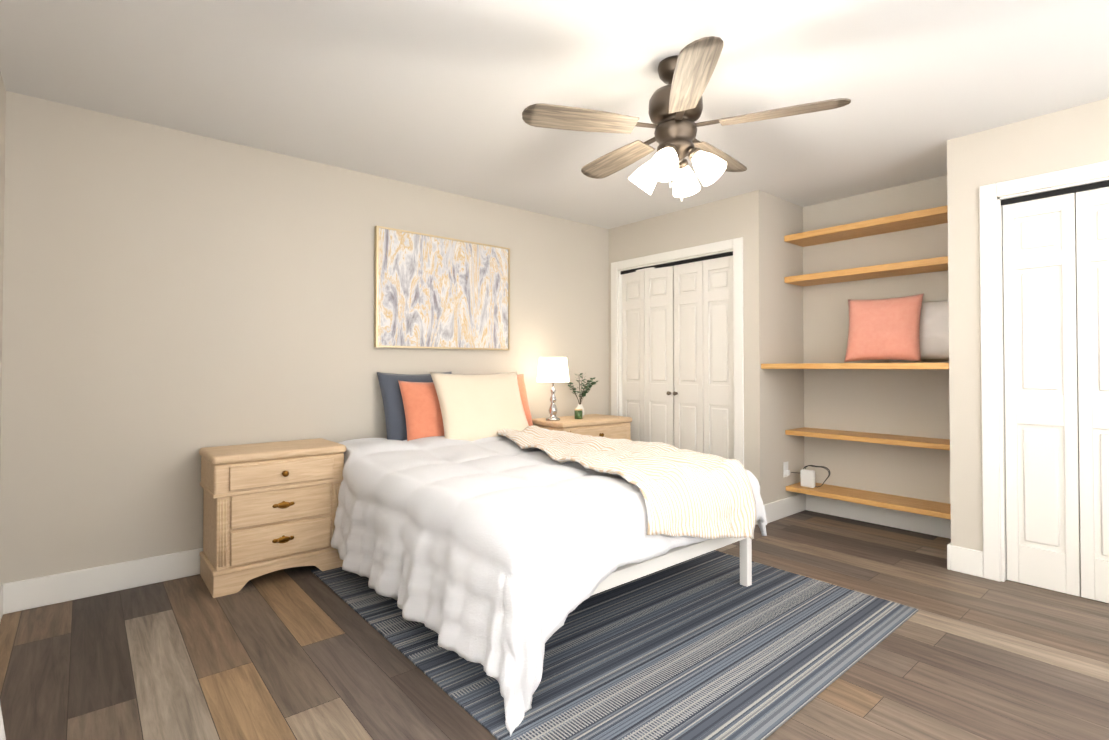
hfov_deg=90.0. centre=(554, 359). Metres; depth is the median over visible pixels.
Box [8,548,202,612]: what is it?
baseboard
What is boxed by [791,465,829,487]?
router
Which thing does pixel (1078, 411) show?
hinges
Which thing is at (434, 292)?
painting
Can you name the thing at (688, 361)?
closet door
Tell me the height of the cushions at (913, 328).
0.450 m
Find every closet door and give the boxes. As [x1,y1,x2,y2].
[622,269,644,441]
[645,266,673,445]
[673,261,703,452]
[703,256,733,458]
[1003,193,1080,596]
[1076,187,1108,602]
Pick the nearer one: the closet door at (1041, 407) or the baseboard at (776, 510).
the closet door at (1041, 407)
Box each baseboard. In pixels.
[0,582,11,621]
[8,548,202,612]
[756,493,807,524]
[808,495,950,536]
[944,537,982,571]
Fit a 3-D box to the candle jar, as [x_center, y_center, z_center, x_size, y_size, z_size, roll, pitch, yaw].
[0.196,0.447,4.530,0.068,0.082,0.068,1,-1,-40]
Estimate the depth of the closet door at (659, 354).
4.77 m
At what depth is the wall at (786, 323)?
4.06 m
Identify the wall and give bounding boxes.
[0,72,5,476]
[0,91,608,583]
[609,98,1108,550]
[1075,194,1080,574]
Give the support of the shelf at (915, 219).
attached to the wall at (786, 323)
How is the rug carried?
on the floor
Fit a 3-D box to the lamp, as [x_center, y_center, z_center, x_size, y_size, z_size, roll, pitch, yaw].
[-0.012,0.237,4.423,0.264,0.500,0.264,1,-1,-40]
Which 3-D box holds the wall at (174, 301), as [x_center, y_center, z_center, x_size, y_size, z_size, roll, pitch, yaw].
[-0.759,-0.015,4.186,5.040,2.440,0.100,1,-1,-40]
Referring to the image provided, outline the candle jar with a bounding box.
[574,409,582,418]
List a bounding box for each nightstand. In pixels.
[199,438,345,597]
[532,414,631,439]
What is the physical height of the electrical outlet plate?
0.115 m
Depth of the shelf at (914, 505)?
3.86 m
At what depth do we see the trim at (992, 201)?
3.00 m
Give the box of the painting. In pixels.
[374,226,509,349]
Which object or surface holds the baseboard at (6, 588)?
attached to the wall at (2, 131)
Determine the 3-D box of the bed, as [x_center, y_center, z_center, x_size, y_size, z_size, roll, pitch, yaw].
[-0.188,0.638,3.126,1.760,1.121,2.228,1,-1,-40]
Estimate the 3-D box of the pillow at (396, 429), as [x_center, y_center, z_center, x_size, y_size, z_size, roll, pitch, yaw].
[-0.916,0.364,3.825,0.580,0.580,0.159,1,-18,-42]
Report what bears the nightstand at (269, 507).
on the floor
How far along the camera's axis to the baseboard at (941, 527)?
4.01 m
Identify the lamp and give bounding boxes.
[537,357,568,420]
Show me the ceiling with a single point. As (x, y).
(438, 94)
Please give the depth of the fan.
2.29 m
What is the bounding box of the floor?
[0,510,1108,739]
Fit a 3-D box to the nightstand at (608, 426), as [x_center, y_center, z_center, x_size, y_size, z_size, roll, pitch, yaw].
[0.235,0.851,4.610,0.784,0.720,0.480,1,-1,-40]
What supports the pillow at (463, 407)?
on the bed
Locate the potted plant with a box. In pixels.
[565,373,597,416]
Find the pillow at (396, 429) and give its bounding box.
[377,371,451,440]
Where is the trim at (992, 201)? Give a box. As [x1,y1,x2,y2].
[611,160,1108,581]
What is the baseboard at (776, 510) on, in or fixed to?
attached to the wall at (786, 323)
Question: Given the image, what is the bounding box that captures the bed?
[331,371,766,735]
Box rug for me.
[311,550,917,739]
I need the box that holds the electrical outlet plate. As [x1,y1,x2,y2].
[783,462,789,476]
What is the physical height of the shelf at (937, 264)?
0.045 m
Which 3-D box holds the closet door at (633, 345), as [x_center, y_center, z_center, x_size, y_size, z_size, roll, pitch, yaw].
[0.719,0.207,5.003,0.028,2.010,0.288,1,-1,-35]
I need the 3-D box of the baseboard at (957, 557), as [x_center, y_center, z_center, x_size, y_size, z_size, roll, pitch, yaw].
[2.477,1.123,3.342,0.656,0.140,0.020,1,-1,-40]
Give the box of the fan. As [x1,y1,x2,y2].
[522,36,850,201]
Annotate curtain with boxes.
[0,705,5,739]
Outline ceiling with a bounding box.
[0,0,1108,228]
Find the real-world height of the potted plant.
0.378 m
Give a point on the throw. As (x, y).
(676, 493)
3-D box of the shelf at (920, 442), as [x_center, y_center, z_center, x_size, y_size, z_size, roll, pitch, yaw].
[2.268,0.558,3.926,0.309,0.035,1.158,1,-1,-40]
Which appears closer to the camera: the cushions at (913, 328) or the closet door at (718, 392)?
the cushions at (913, 328)
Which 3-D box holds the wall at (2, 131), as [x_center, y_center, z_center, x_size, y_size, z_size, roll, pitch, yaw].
[-1.057,-0.065,0.720,0.100,2.440,4.800,1,-1,-40]
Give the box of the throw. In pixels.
[497,425,756,538]
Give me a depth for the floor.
2.13 m
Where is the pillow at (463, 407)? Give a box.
[430,372,528,440]
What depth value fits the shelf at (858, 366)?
3.54 m
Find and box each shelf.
[761,363,948,368]
[784,205,947,246]
[784,256,947,286]
[785,427,949,449]
[786,482,950,519]
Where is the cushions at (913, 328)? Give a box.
[844,294,948,361]
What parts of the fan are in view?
blade, blade, motor, glass, blade, blade, blade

